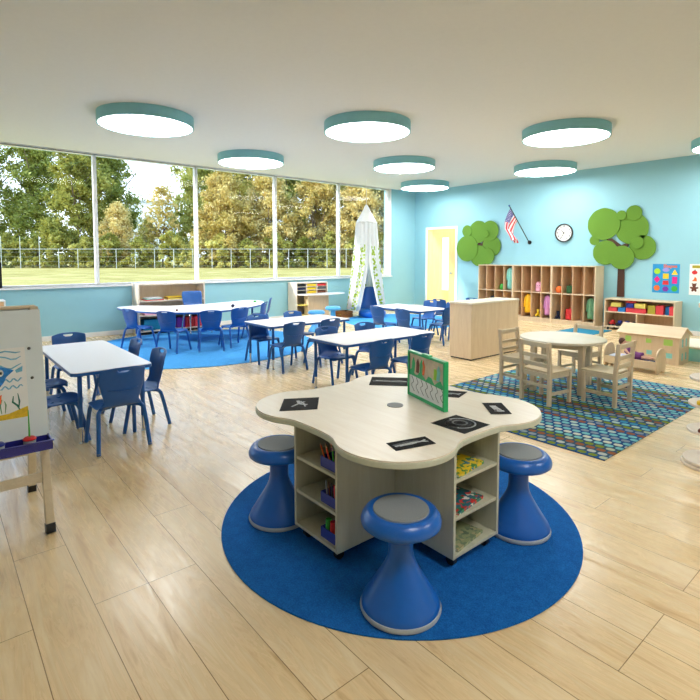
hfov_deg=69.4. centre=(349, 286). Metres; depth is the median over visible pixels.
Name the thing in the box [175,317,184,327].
storage bin
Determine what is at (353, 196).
tree
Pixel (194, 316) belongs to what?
storage bin
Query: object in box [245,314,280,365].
chair
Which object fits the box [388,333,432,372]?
chair
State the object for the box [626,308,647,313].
block
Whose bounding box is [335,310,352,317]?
crate
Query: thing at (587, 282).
locker
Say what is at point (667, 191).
wall
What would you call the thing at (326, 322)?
chair
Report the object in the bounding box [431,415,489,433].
card
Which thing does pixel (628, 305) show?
block
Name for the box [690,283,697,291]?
picture
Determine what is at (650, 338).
dollhouse
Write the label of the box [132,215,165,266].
tree
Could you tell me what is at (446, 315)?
chair
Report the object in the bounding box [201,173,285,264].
tree
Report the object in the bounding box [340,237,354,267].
shrub
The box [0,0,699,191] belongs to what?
ceiling
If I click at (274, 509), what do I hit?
stool
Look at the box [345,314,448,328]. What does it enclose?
round rug
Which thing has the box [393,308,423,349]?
chair
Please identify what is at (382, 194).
tree
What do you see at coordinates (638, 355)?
doll
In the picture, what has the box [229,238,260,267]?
shrub
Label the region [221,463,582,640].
round rug
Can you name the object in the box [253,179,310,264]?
tree
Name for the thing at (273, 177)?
window
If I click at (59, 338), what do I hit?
chair
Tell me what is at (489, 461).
shelf
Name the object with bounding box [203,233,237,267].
shrub
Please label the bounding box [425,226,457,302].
door
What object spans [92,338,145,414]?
chair
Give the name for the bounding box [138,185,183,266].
tree
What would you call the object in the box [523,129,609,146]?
diffuser
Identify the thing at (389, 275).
trim
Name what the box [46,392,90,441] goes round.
chair
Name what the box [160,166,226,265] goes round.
tree
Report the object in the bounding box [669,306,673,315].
block
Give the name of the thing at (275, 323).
table
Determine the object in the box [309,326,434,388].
table
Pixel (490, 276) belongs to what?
locker
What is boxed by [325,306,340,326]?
stool
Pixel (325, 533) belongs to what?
caddy
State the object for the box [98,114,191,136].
diffuser
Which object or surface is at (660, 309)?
block
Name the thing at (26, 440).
cup
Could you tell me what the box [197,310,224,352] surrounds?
chair
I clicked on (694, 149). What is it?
diffuser
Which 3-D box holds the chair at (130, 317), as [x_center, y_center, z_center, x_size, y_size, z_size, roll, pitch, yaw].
[-3.357,0.647,7.999,0.394,0.644,0.427,2,4,30]
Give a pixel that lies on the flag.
(510, 221)
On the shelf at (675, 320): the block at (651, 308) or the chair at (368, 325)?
the block at (651, 308)
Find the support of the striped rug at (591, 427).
on the floor
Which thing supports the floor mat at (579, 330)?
on the floor
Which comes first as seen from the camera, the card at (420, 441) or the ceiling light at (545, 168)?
the card at (420, 441)
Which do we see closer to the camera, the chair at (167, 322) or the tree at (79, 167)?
the chair at (167, 322)
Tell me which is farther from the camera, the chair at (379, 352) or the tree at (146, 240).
the tree at (146, 240)
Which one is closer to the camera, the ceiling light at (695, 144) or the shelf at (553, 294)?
the ceiling light at (695, 144)
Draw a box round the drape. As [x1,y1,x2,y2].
[347,221,384,309]
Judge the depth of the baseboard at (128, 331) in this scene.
9.38 m
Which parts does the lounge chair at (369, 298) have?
backrest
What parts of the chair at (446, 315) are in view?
leg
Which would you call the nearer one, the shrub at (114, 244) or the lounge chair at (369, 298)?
the lounge chair at (369, 298)
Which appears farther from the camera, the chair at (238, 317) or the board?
the chair at (238, 317)
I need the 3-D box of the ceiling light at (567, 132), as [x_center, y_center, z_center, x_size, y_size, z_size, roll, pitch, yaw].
[3.137,-2.229,7.354,1.200,0.139,1.200,-3,4,-40]
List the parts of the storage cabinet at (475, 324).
panel, panel, panel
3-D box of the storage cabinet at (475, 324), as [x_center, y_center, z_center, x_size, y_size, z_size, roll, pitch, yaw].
[2.018,0.598,7.549,1.200,0.810,0.400,-3,4,-40]
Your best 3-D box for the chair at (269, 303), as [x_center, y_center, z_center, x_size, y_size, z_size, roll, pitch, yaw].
[-1.750,0.538,9.968,0.427,0.644,0.394,-1,3,-9]
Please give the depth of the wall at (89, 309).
10.92 m
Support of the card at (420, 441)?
on the table at (358, 418)
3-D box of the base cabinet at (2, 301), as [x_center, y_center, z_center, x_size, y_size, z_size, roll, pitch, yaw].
[-6.025,0.610,7.746,1.220,0.764,0.400,-3,4,-40]
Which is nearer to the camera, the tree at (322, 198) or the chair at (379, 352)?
the chair at (379, 352)
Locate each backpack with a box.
[536,281,540,291]
[565,307,571,319]
[566,285,571,293]
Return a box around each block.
[608,306,618,310]
[611,302,622,306]
[618,307,625,311]
[626,303,635,307]
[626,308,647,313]
[634,303,647,308]
[647,305,655,313]
[655,305,665,314]
[665,306,669,314]
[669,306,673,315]
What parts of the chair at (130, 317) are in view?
leg, leg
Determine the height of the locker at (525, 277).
1.265 m
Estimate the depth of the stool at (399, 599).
1.99 m
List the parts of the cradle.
rail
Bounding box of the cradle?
[603,342,665,373]
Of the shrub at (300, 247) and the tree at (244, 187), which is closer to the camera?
the shrub at (300, 247)
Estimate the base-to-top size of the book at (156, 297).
0.020 m
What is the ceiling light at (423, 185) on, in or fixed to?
attached to the ceiling
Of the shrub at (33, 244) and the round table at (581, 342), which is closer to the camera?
the round table at (581, 342)
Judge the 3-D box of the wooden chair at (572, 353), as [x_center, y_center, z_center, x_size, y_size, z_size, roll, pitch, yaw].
[2.760,0.775,6.063,0.378,0.620,0.364,-2,4,-34]
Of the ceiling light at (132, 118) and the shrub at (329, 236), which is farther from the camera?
the shrub at (329, 236)
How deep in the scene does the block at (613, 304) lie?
10.04 m
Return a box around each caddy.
[321,451,334,472]
[321,486,334,508]
[321,524,334,544]
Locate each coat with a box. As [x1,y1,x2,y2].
[506,267,511,288]
[523,292,530,312]
[543,295,549,314]
[586,298,593,318]
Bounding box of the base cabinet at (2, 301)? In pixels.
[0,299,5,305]
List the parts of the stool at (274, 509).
seat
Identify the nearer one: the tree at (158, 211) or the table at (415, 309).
the table at (415, 309)
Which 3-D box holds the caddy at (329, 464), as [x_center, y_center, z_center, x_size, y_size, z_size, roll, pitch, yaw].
[-0.048,0.844,2.447,0.136,0.052,0.136,-3,4,-40]
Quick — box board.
[407,349,448,411]
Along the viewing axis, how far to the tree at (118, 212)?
70.89 m
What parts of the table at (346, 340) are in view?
leg, leg, leg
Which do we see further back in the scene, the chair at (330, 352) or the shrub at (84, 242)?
the shrub at (84, 242)
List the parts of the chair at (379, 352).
leg, leg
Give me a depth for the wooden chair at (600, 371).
4.96 m
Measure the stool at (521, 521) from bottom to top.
0.422 m
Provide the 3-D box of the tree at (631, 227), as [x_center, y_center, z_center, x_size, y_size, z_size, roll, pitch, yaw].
[5.475,-0.715,10.243,0.063,1.832,1.317,-3,4,-40]
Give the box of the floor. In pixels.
[0,310,699,699]
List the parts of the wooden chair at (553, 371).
post, cross rail, cross rail, leg, seat, post, rail, leg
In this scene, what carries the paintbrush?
in the cup at (26, 440)
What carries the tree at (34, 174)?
on the meadow
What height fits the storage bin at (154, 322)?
0.193 m
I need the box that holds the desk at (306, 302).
[288,281,344,315]
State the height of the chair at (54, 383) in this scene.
0.644 m
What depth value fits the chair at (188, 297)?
9.77 m
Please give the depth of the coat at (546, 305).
11.13 m
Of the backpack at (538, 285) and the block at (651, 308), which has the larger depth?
the backpack at (538, 285)
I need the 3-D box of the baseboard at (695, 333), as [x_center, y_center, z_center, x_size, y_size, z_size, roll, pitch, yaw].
[6.372,0.857,9.305,0.014,0.085,13.986,-3,4,-40]
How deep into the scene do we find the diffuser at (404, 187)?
12.57 m
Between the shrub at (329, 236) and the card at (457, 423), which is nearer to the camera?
the card at (457, 423)
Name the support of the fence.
on the meadow
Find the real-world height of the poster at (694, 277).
0.570 m
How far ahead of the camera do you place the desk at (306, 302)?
11.80 m
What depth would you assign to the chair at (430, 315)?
9.39 m
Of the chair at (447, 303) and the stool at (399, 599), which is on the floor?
the chair at (447, 303)
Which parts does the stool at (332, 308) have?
seat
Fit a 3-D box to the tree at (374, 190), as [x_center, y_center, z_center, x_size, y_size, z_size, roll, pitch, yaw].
[5.227,-13.575,77.210,13.354,21.596,11.721,0,3,0]
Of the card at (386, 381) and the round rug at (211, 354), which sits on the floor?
the round rug at (211, 354)
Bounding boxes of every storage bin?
[140,318,159,330]
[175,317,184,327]
[181,316,193,326]
[192,315,201,325]
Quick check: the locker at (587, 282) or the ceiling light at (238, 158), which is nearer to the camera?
the ceiling light at (238, 158)
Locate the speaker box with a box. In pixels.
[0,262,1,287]
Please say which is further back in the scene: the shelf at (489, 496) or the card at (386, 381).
the card at (386, 381)
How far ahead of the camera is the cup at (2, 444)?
2.52 m
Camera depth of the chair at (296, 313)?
7.51 m
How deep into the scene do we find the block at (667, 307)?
9.40 m
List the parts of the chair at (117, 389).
leg, leg, leg, leg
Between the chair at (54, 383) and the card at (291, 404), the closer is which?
the card at (291, 404)
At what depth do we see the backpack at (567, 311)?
10.81 m
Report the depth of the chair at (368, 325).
6.18 m
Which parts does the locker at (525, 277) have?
panel, panel, panel, panel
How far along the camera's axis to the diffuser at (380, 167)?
9.76 m
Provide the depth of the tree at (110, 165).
82.56 m
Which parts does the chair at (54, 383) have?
leg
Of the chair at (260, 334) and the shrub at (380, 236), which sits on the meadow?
the shrub at (380, 236)
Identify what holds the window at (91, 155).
in the wall at (89, 309)
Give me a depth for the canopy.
11.94 m
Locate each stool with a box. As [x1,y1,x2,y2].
[248,434,298,531]
[308,310,324,332]
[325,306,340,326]
[360,493,441,634]
[494,442,552,545]
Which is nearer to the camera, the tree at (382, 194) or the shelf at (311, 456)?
the shelf at (311, 456)
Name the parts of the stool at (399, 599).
seat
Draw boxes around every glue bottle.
[326,517,331,530]
[330,520,334,533]
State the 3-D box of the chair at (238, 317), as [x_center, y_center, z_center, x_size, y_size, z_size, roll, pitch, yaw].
[-1.866,0.636,8.183,0.394,0.644,0.427,-3,5,-44]
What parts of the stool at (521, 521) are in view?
seat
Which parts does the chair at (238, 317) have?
leg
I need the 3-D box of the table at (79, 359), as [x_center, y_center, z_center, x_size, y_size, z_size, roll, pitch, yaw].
[-2.362,0.893,4.605,0.610,0.570,1.540,-3,4,-40]
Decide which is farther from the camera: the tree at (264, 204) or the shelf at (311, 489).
the tree at (264, 204)
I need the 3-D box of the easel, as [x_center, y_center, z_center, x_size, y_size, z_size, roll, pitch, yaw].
[-2.004,0.706,2.672,0.650,1.186,0.694,-3,4,-40]
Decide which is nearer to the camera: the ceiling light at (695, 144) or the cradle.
the cradle
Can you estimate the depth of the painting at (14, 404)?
2.67 m
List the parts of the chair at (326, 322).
leg, leg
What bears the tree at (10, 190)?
on the meadow
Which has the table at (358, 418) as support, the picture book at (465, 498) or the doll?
the picture book at (465, 498)
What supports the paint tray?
on the easel
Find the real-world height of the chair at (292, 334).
0.644 m
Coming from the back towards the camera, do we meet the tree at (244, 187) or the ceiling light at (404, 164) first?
the tree at (244, 187)
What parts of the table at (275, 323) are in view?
leg, leg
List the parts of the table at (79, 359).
leg, leg, leg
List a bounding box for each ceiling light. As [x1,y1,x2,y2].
[96,102,193,136]
[217,149,283,168]
[324,111,410,142]
[373,155,434,173]
[401,179,448,191]
[514,160,576,176]
[522,118,611,146]
[691,137,699,153]
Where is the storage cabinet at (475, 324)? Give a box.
[449,297,519,360]
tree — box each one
[0,146,64,265]
[0,147,28,264]
[28,152,116,266]
[80,156,145,264]
[90,198,144,267]
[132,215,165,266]
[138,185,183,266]
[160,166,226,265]
[182,170,255,267]
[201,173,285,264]
[229,176,305,267]
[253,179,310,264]
[278,181,350,266]
[303,184,365,265]
[323,186,383,266]
[342,189,383,262]
[377,192,383,258]
[457,221,500,265]
[588,205,655,296]
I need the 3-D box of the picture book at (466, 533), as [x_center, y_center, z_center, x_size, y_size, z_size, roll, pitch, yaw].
[0.514,1.214,2.484,0.180,0.014,0.230,3,5,43]
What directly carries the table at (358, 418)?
on the round rug at (497, 585)
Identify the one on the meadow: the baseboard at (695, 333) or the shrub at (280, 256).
the shrub at (280, 256)
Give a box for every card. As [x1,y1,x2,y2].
[279,397,318,410]
[369,377,407,385]
[386,436,435,450]
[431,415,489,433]
[448,390,466,397]
[482,403,511,413]
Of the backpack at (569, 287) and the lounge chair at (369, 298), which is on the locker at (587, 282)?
the backpack at (569, 287)
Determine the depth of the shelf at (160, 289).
9.85 m
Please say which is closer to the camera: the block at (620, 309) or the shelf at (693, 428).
the shelf at (693, 428)
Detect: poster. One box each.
[652,264,679,292]
[689,264,699,294]
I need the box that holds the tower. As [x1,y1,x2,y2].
[680,303,699,471]
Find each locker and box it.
[478,264,512,298]
[512,265,553,322]
[550,265,603,326]
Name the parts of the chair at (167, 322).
leg, leg, leg, leg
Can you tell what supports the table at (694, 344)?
on the floor
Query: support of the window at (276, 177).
in the wall at (89, 309)
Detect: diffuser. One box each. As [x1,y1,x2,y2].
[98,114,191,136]
[219,158,282,168]
[326,122,408,141]
[375,163,433,172]
[402,185,447,190]
[515,167,575,176]
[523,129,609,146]
[692,147,699,152]
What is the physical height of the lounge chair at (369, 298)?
0.718 m
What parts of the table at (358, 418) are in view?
panel, panel, panel, panel, panel, panel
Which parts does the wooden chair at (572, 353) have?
leg, cross rail, post, seat, rail, post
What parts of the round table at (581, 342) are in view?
leg, leg, leg, leg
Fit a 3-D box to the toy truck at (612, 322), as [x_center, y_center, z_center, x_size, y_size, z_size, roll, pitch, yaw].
[5.281,0.713,10.174,0.108,0.110,0.110,-3,4,-40]
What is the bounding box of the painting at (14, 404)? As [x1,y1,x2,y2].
[0,347,29,420]
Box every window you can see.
[0,143,97,287]
[94,155,197,284]
[196,167,275,280]
[275,176,338,278]
[339,184,388,276]
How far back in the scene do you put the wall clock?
11.13 m
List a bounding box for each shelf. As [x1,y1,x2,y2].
[132,281,204,334]
[297,445,334,478]
[297,477,334,515]
[456,449,496,483]
[456,482,495,520]
[479,288,511,290]
[513,290,549,293]
[552,293,593,295]
[604,297,681,328]
[686,422,699,435]
[688,397,699,408]
[690,373,699,381]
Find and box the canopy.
[347,179,384,309]
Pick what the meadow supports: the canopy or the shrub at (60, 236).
the shrub at (60, 236)
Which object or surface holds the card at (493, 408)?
on the table at (358, 418)
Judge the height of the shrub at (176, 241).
5.278 m
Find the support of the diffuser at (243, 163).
attached to the ceiling light at (238, 158)
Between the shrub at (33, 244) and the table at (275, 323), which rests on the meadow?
the shrub at (33, 244)
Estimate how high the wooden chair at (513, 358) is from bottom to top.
0.620 m
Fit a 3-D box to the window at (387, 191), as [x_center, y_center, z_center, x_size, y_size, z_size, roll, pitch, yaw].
[0.374,-1.466,13.413,1.757,2.355,0.090,-3,4,-40]
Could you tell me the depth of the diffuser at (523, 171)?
10.22 m
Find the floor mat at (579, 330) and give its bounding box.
[559,328,611,334]
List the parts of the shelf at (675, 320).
panel, shelf, panel, panel, panel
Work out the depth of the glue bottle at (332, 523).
2.43 m
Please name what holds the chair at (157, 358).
on the floor
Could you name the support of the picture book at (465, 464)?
on the table at (358, 418)
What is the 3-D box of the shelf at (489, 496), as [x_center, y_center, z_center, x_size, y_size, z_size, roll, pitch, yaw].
[0.498,1.050,2.532,0.322,0.016,0.328,-3,4,-40]
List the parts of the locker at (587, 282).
panel, panel, panel, panel, panel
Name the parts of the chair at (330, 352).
leg, leg, leg, leg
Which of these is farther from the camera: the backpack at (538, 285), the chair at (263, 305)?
the backpack at (538, 285)
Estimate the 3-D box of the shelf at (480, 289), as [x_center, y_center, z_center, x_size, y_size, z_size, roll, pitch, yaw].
[3.606,0.066,12.208,0.373,0.018,0.910,-3,4,-40]
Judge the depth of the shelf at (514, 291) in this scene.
11.47 m
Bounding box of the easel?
[0,305,55,533]
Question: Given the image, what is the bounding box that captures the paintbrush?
[28,410,30,436]
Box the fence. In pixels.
[0,236,288,267]
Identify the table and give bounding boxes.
[42,340,151,443]
[117,300,263,337]
[244,314,349,369]
[255,373,541,565]
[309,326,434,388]
[373,304,444,333]
[520,331,606,395]
[689,338,699,361]
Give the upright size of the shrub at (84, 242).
4.445 m
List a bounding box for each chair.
[45,378,74,421]
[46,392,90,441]
[49,332,98,396]
[84,366,151,458]
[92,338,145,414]
[109,347,170,435]
[120,309,157,347]
[155,311,191,354]
[181,291,212,334]
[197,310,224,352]
[218,307,248,348]
[241,301,268,338]
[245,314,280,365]
[251,298,271,330]
[266,322,308,374]
[283,311,317,358]
[303,318,342,367]
[312,326,358,385]
[348,338,393,381]
[351,322,395,375]
[359,286,385,317]
[370,306,399,342]
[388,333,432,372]
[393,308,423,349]
[411,300,438,336]
[428,307,449,346]
[431,299,446,331]
[432,302,449,340]
[498,327,543,388]
[519,338,571,406]
[557,323,603,372]
[581,340,636,408]
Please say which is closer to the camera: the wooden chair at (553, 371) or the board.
the board
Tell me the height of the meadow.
0.001 m
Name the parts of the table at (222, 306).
leg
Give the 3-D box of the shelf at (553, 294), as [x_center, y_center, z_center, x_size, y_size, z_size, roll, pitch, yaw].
[4.825,0.152,10.758,0.373,0.018,0.910,-3,4,-40]
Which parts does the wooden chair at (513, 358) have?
post, cross rail, rail, post, seat, leg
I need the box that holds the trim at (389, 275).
[0,142,391,290]
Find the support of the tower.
on the floor
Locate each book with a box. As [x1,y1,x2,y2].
[143,296,161,298]
[455,520,482,551]
[456,453,483,477]
[456,486,482,514]
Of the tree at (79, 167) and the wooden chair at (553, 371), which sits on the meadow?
the tree at (79, 167)
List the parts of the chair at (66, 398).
leg, leg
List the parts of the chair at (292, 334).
leg, leg, leg, leg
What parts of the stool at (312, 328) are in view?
seat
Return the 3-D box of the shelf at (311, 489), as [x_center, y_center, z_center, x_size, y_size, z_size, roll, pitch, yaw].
[-0.044,1.047,2.580,0.328,0.016,0.322,-3,4,-40]
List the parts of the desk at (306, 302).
panel, panel, leg panel, panel, modesty panel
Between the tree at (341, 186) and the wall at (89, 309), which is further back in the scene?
the tree at (341, 186)
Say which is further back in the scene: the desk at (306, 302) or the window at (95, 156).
the desk at (306, 302)
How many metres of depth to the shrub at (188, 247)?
68.80 m
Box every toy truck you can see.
[608,320,615,324]
[615,320,621,325]
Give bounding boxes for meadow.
[2,260,383,285]
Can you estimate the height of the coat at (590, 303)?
0.474 m
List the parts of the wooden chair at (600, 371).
leg, rail, leg, seat, post, cross rail, cross rail, post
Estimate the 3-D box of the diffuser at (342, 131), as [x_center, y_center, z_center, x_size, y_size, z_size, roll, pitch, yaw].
[0.240,-2.151,7.029,1.158,0.008,1.158,-3,4,-40]
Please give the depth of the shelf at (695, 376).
3.52 m
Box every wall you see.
[0,143,414,336]
[415,154,699,331]
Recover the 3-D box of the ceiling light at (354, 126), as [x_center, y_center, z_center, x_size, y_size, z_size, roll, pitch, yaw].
[0.240,-2.210,7.026,1.200,0.139,1.200,-3,4,-40]
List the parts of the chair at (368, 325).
leg, leg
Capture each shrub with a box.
[0,232,23,267]
[18,238,47,267]
[37,230,79,267]
[67,236,99,267]
[86,232,127,267]
[120,236,154,267]
[150,230,190,267]
[181,238,215,267]
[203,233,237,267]
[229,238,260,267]
[261,232,293,267]
[286,236,321,267]
[312,230,343,267]
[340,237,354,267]
[378,232,383,267]
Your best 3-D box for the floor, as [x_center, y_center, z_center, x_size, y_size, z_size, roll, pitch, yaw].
[0.611,1.234,4.528,15.400,0.100,14.450,-3,4,-40]
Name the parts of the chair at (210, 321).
leg, leg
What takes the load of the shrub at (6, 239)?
on the meadow
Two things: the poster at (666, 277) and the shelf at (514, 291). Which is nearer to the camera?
the poster at (666, 277)
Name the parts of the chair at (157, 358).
leg, leg, leg, leg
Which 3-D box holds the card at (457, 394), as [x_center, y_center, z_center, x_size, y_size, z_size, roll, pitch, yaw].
[0.597,0.641,3.040,0.205,0.002,0.147,1,4,17]
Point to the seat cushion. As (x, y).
(363, 312)
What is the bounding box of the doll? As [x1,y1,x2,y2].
[619,338,653,359]
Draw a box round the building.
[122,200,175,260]
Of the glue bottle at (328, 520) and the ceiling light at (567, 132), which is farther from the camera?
the ceiling light at (567, 132)
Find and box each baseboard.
[42,304,414,341]
[415,304,699,335]
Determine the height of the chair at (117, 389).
0.644 m
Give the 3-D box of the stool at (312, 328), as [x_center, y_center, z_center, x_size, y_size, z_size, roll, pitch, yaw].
[-0.645,0.663,9.734,0.336,0.422,0.336,-3,4,-40]
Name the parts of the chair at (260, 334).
leg, leg, leg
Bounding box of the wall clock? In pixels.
[555,224,572,241]
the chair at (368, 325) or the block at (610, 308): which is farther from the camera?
the block at (610, 308)
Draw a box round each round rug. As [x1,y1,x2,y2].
[107,329,312,368]
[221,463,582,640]
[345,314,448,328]
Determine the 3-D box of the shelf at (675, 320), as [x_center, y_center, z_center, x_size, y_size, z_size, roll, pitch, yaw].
[5.663,0.556,9.809,0.400,0.624,1.245,-3,4,-40]
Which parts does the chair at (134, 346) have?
leg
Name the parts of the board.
picture panel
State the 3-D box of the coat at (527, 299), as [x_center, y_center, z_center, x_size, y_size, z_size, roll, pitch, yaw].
[4.148,0.346,11.600,0.332,0.454,0.197,-3,4,-40]
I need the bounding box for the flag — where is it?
[505,205,531,243]
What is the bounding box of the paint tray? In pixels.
[0,433,54,459]
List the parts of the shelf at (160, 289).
panel, shelf, panel, panel, shelf, shelf, panel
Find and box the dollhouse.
[616,322,692,365]
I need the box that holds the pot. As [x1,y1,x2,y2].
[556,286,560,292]
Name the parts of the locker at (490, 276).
panel, panel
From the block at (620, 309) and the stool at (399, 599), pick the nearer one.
the stool at (399, 599)
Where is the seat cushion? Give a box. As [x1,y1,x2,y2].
[359,308,385,317]
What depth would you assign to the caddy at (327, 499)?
2.43 m
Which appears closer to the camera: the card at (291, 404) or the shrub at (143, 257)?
the card at (291, 404)
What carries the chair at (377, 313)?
on the floor
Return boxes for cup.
[0,441,4,448]
[23,435,36,444]
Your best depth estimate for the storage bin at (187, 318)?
9.98 m
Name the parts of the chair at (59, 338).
leg, leg, leg, leg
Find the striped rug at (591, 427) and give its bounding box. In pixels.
[451,367,699,460]
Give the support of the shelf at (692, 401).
attached to the tower
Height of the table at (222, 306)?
0.562 m
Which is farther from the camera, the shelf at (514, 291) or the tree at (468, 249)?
the tree at (468, 249)
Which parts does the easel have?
leg, leg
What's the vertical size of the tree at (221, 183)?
15.229 m
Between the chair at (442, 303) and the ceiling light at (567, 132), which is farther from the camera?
the chair at (442, 303)
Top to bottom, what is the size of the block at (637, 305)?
0.097 m
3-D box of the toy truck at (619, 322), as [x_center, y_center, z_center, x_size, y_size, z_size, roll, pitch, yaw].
[5.371,0.720,10.067,0.108,0.110,0.110,-3,4,-40]

